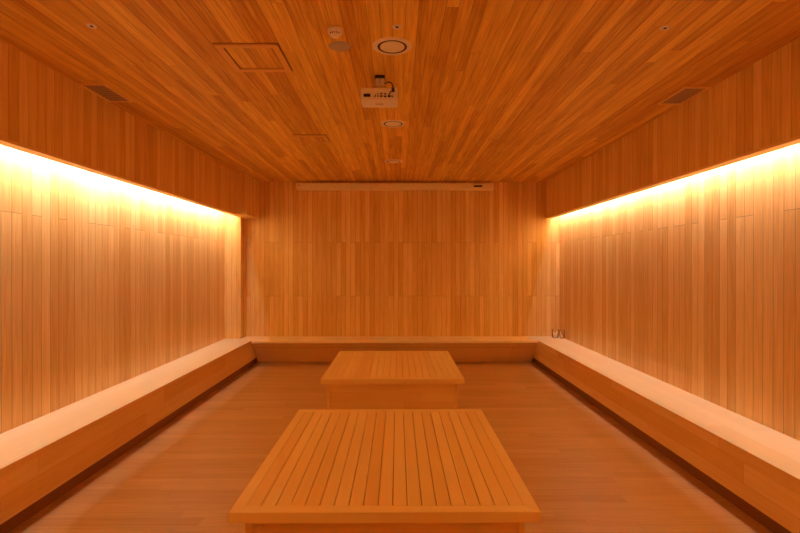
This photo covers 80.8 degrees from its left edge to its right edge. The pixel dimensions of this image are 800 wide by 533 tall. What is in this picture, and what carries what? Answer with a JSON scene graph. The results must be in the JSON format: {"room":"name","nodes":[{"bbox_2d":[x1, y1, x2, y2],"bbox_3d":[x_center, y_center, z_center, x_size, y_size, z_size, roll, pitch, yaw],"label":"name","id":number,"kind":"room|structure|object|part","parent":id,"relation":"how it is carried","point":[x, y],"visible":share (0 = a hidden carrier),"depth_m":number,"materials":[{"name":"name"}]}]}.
{"room":"sauna","nodes":[
{"label":"sauna","id":0,"kind":"room"},
{"bbox_2d":[0,145,224,433],"bbox_3d":[-2.967,0.095,3.269,0.100,3.117,9.970,0,0,0],"label":"wall","id":1,"kind":"structure","parent":0,"point":[105,282],"depth_m":4.47,"materials":[{"name":"brown wood"}]},
{"bbox_2d":[225,213,245,338],"bbox_3d":[-2.808,0.096,8.020,0.270,2.235,0.270,0,0,0],"label":"column","id":2,"kind":"structure","parent":0,"point":[235,227],"depth_m":7.89,"materials":[{"name":"brown wood"}]},
{"bbox_2d":[9,362,772,532],"bbox_3d":[-0.058,1.693,3.288,5.920,0.080,9.970,0,0,0],"label":"floor","id":3,"kind":"structure","parent":0,"point":[584,471],"depth_m":3.88,"materials":[{"name":"brown wood"}]},
{"bbox_2d":[0,336,258,532],"bbox_3d":[-2.665,1.438,3.274,0.501,0.430,9.766,0,0,0],"label":"wooden bench","id":4,"kind":"object","parent":3,"relation":"on","point":[43,458],"visible":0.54,"depth_m":3.88,"materials":[{"name":"brown wood"}]},
{"bbox_3d":[-2.665,1.239,3.273,0.501,0.032,9.766,0,0,0],"label":"seat","id":5,"kind":"part","parent":4,"relation":"part of","materials":[{"name":"brown wood"}]},
{"bbox_2d":[228,409,540,532],"bbox_3d":[-0.079,1.433,3.156,1.545,0.440,1.665,0,0,0],"label":"table","id":6,"kind":"object","parent":3,"relation":"on","point":[329,470],"visible":1,"depth_m":2.69,"materials":[{"name":"brown wood"}]},
{"bbox_3d":[-0.771,1.460,3.152,0.036,0.387,1.541,0,0,0],"label":"panel","id":7,"kind":"part","parent":6,"relation":"part of","materials":[{"name":"brown wood"}]},
{"bbox_3d":[-0.075,1.462,2.409,1.347,0.387,0.036,0,0,0],"label":"panel","id":8,"kind":"part","parent":6,"relation":"part of","materials":[{"name":"brown wood"}]},
{"bbox_3d":[0.614,1.460,3.160,0.036,0.387,1.541,0,0,0],"label":"panel","id":9,"kind":"part","parent":6,"relation":"part of","materials":[{"name":"brown wood"}]},
{"bbox_2d":[321,351,464,408],"bbox_3d":[-0.083,1.428,5.878,1.545,0.440,1.665,0,0,0],"label":"table","id":10,"kind":"object","parent":3,"relation":"on","point":[354,379],"visible":0.94,"depth_m":5.12,"materials":[{"name":"brown wood"}]},
{"bbox_3d":[-0.776,1.454,5.875,0.036,0.387,1.541,0,0,0],"label":"panel","id":11,"kind":"part","parent":10,"relation":"part of","materials":[{"name":"brown wood"}]},
{"bbox_3d":[-0.083,1.234,5.878,1.545,0.053,1.665,0,0,0],"label":"tabletop frame","id":12,"kind":"part","parent":10,"relation":"part of","materials":[{"name":"brown wood"}]},
{"bbox_3d":[-0.079,1.456,5.131,1.347,0.387,0.036,0,0,0],"label":"panel","id":13,"kind":"part","parent":10,"relation":"part of","materials":[{"name":"brown wood"}]},
{"bbox_3d":[0.609,1.454,5.882,0.036,0.387,1.541,0,0,0],"label":"panel","id":14,"kind":"part","parent":10,"relation":"part of","materials":[{"name":"brown wood"}]},
{"bbox_2d":[251,336,537,361],"bbox_3d":[-0.085,1.429,7.937,4.709,0.430,0.468,0,0,0],"label":"wooden bench","id":15,"kind":"object","parent":3,"relation":"on","point":[266,348],"visible":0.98,"depth_m":7.87,"materials":[{"name":"brown wood"}]},
{"bbox_3d":[-0.085,1.235,7.936,4.708,0.042,0.468,0,0,0],"label":"seat","id":16,"kind":"part","parent":15,"relation":"part of","materials":[{"name":"brown wood"}]},
{"bbox_2d":[531,336,799,532],"bbox_3d":[2.547,1.438,3.302,0.506,0.430,9.766,0,0,0],"label":"wooden bench","id":17,"kind":"object","parent":3,"relation":"on","point":[754,466],"visible":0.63,"depth_m":3.75,"materials":[{"name":"brown wood"}]},
{"bbox_2d":[552,329,558,337],"bbox_3d":[2.642,1.141,7.997,0.112,0.144,0.112,0,0,0],"label":"glass tumbler","id":18,"kind":"object","parent":17,"relation":"on","point":[555,332],"visible":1,"depth_m":7.95,"materials":[{"name":"clear glass"}]},
{"bbox_2d":[559,330,564,338],"bbox_3d":[2.732,1.141,7.927,0.084,0.144,0.084,0,0,0],"label":"glass tumbler","id":19,"kind":"object","parent":17,"relation":"on","point":[561,332],"visible":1,"depth_m":7.89,"materials":[{"name":"clear glass"}]},
{"bbox_2d":[0,0,799,181],"bbox_3d":[-0.058,-1.501,3.282,5.920,0.085,9.970,0,0,0],"label":"ceiling","id":20,"kind":"structure","parent":0,"point":[489,90],"depth_m":3.51,"materials":[{"name":"brown wood"}]},
{"bbox_2d":[86,23,96,28],"bbox_3d":[-1.875,-1.460,2.857,0.058,0.007,0.058,0,0,0],"label":"sprinkler head","id":21,"kind":"object","parent":20,"relation":"attached to","point":[89,25],"visible":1,"depth_m":2.85},
{"bbox_2d":[78,83,132,101],"bbox_3d":[-2.470,-1.460,3.964,0.208,0.010,0.410,0,0,0],"label":"ceiling vent","id":22,"kind":"object","parent":20,"relation":"in","point":[102,90],"visible":1,"depth_m":3.94,"materials":[{"name":"brown wood"}]},
{"bbox_2d":[0,40,235,212],"bbox_3d":[-2.750,-1.150,3.268,0.335,0.627,9.770,0,0,0],"label":"soffit","id":23,"kind":"structure","parent":20,"relation":"attached to","point":[41,108],"depth_m":3.97,"materials":[{"name":"brown wood"}]},
{"bbox_2d":[236,174,259,218],"bbox_3d":[-2.519,-1.150,7.799,0.175,0.647,0.710,0,0,0],"label":"beam","id":24,"kind":"structure","parent":20,"relation":"attached to","point":[247,187],"depth_m":7.54,"materials":[{"name":"brown wood"}]},
{"bbox_2d":[213,43,292,71],"bbox_3d":[-1.015,-1.458,3.297,0.427,0.012,0.442,0,0,0],"label":"access hatch","id":25,"kind":"object","parent":20,"relation":"attached to","point":[243,57],"visible":1,"depth_m":3.27,"materials":[{"name":"brown wood"}]},
{"bbox_3d":[-1.015,-1.460,3.297,0.307,0.005,0.322,0,0,0],"label":"panel","id":26,"kind":"part","parent":25,"relation":"part of","materials":[{"name":"brown wood"}]},
{"bbox_2d":[293,134,329,143],"bbox_3d":[-1.009,-1.462,5.402,0.372,0.012,0.352,0,0,0],"label":"access hatch","id":27,"kind":"object","parent":20,"relation":"attached to","point":[301,138],"visible":1,"depth_m":5.39,"materials":[{"name":"brown wood"}]},
{"bbox_3d":[-1.009,-1.465,5.402,0.252,0.005,0.232,0,0,0],"label":"panel","id":28,"kind":"part","parent":27,"relation":"part of","materials":[{"name":"brown wood"}]},
{"bbox_2d":[328,26,342,37],"bbox_3d":[-0.401,-1.440,2.900,0.092,0.046,0.092,0,0,0],"label":"smoke detector","id":29,"kind":"object","parent":20,"relation":"attached to","point":[333,31],"visible":1,"depth_m":2.87,"materials":[{"name":"white plastic"}]},
{"bbox_2d":[373,75,386,87],"bbox_3d":[-0.154,-1.409,3.631,0.104,0.112,0.110,0,0,0],"label":"mount","id":30,"kind":"object","parent":20,"relation":"attached to","point":[379,79],"visible":0.75,"depth_m":3.60,"materials":[{"name":"metal"}]},
{"bbox_2d":[361,88,397,107],"bbox_3d":[-0.157,-1.300,3.647,0.278,0.104,0.200,0,0,0],"label":"projector","id":31,"kind":"object","parent":30,"relation":"hanging from","point":[370,97],"visible":1,"depth_m":3.55,"materials":[{"name":"white plastic"}]},
{"bbox_3d":[-0.154,-1.454,3.636,0.076,0.022,0.090,0,0,0],"label":"ceiling plate","id":32,"kind":"part","parent":30,"relation":"part of","materials":[{"name":"metal"}]},
{"bbox_2d":[384,81,394,95],"bbox_3d":[-0.086,-1.346,3.556,0.039,0.125,0.119,0,0,-40],"label":"power cable","id":33,"kind":"object","parent":30,"relation":"attached to","point":[392,88],"visible":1,"depth_m":3.53,"materials":[{"name":"black plastic"}]},
{"bbox_2d":[372,37,411,54],"bbox_3d":[-0.052,-1.461,3.127,0.264,0.006,0.264,0,0,0],"label":"ceiling vent","id":34,"kind":"object","parent":20,"relation":"in","point":[387,45],"visible":1,"depth_m":3.11,"materials":[{"name":"beige plastic"}]},
{"bbox_2d":[380,120,405,127],"bbox_3d":[-0.071,-1.464,4.827,0.264,0.006,0.264,0,0,0],"label":"ceiling vent","id":35,"kind":"object","parent":20,"relation":"in","point":[387,123],"visible":1,"depth_m":4.80,"materials":[{"name":"beige plastic"}]},
{"bbox_2d":[384,159,402,163],"bbox_3d":[-0.090,-1.468,6.577,0.264,0.006,0.264,0,0,0],"label":"ceiling vent","id":36,"kind":"object","parent":20,"relation":"in","point":[392,161],"visible":1,"depth_m":6.56,"materials":[{"name":"beige plastic"}]},
{"bbox_2d":[392,24,401,28],"bbox_3d":[-0.018,-1.460,2.867,0.058,0.007,0.058,0,0,0],"label":"sprinkler head","id":37,"kind":"object","parent":20,"relation":"attached to","point":[396,26],"visible":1,"depth_m":2.86},
{"bbox_2d":[660,25,670,30],"bbox_3d":[1.625,-1.460,2.881,0.058,0.007,0.058,0,0,0],"label":"sprinkler head","id":38,"kind":"object","parent":20,"relation":"attached to","point":[666,27],"visible":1,"depth_m":2.87},
{"bbox_2d":[545,37,799,217],"bbox_3d":[2.675,-1.150,3.297,0.255,0.627,9.770,0,0,0],"label":"soffit","id":39,"kind":"structure","parent":20,"relation":"attached to","point":[757,106],"depth_m":4.00,"materials":[{"name":"brown wood"}]},
{"bbox_2d":[657,86,710,104],"bbox_3d":[2.420,-1.460,4.027,0.213,0.010,0.405,0,0,0],"label":"ceiling vent","id":40,"kind":"object","parent":20,"relation":"in","point":[686,93],"visible":1,"depth_m":4.01,"materials":[{"name":"brown wood"}]},
{"bbox_2d":[246,182,558,335],"bbox_3d":[-0.084,0.084,8.220,5.720,3.117,0.100,0,0,0],"label":"wall","id":41,"kind":"structure","parent":0,"point":[319,263],"depth_m":8.17,"materials":[{"name":"brown wood"}]},
{"bbox_2d":[0,137,248,218],"bbox_3d":[-2.632,-0.827,3.269,0.100,0.020,9.770,0,0,0],"label":"strip light","id":42,"kind":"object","parent":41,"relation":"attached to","point":[5,142],"depth_m":4.05,"materials":[{"name":"plastic"}]},
{"bbox_2d":[296,183,493,190],"bbox_3d":[-0.083,-1.371,8.095,3.375,0.114,0.143,0,0,0],"label":"projector screen","id":43,"kind":"object","parent":41,"relation":"attached to","point":[299,186],"visible":1,"depth_m":8.03,"materials":[{"name":"metal"}]},
{"bbox_2d":[545,135,799,218],"bbox_3d":[2.598,-0.827,3.297,0.100,0.020,9.770,0,0,0],"label":"trim","id":44,"kind":"structure","parent":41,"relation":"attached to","point":[795,140],"depth_m":4.01,"materials":[{"name":"brown wood"}]},
{"bbox_2d":[559,143,799,440],"bbox_3d":[2.853,0.095,3.300,0.100,3.117,9.970,0,0,0],"label":"wall","id":45,"kind":"structure","parent":0,"point":[691,284],"depth_m":4.33,"materials":[{"name":"brown wood"}]}
]}

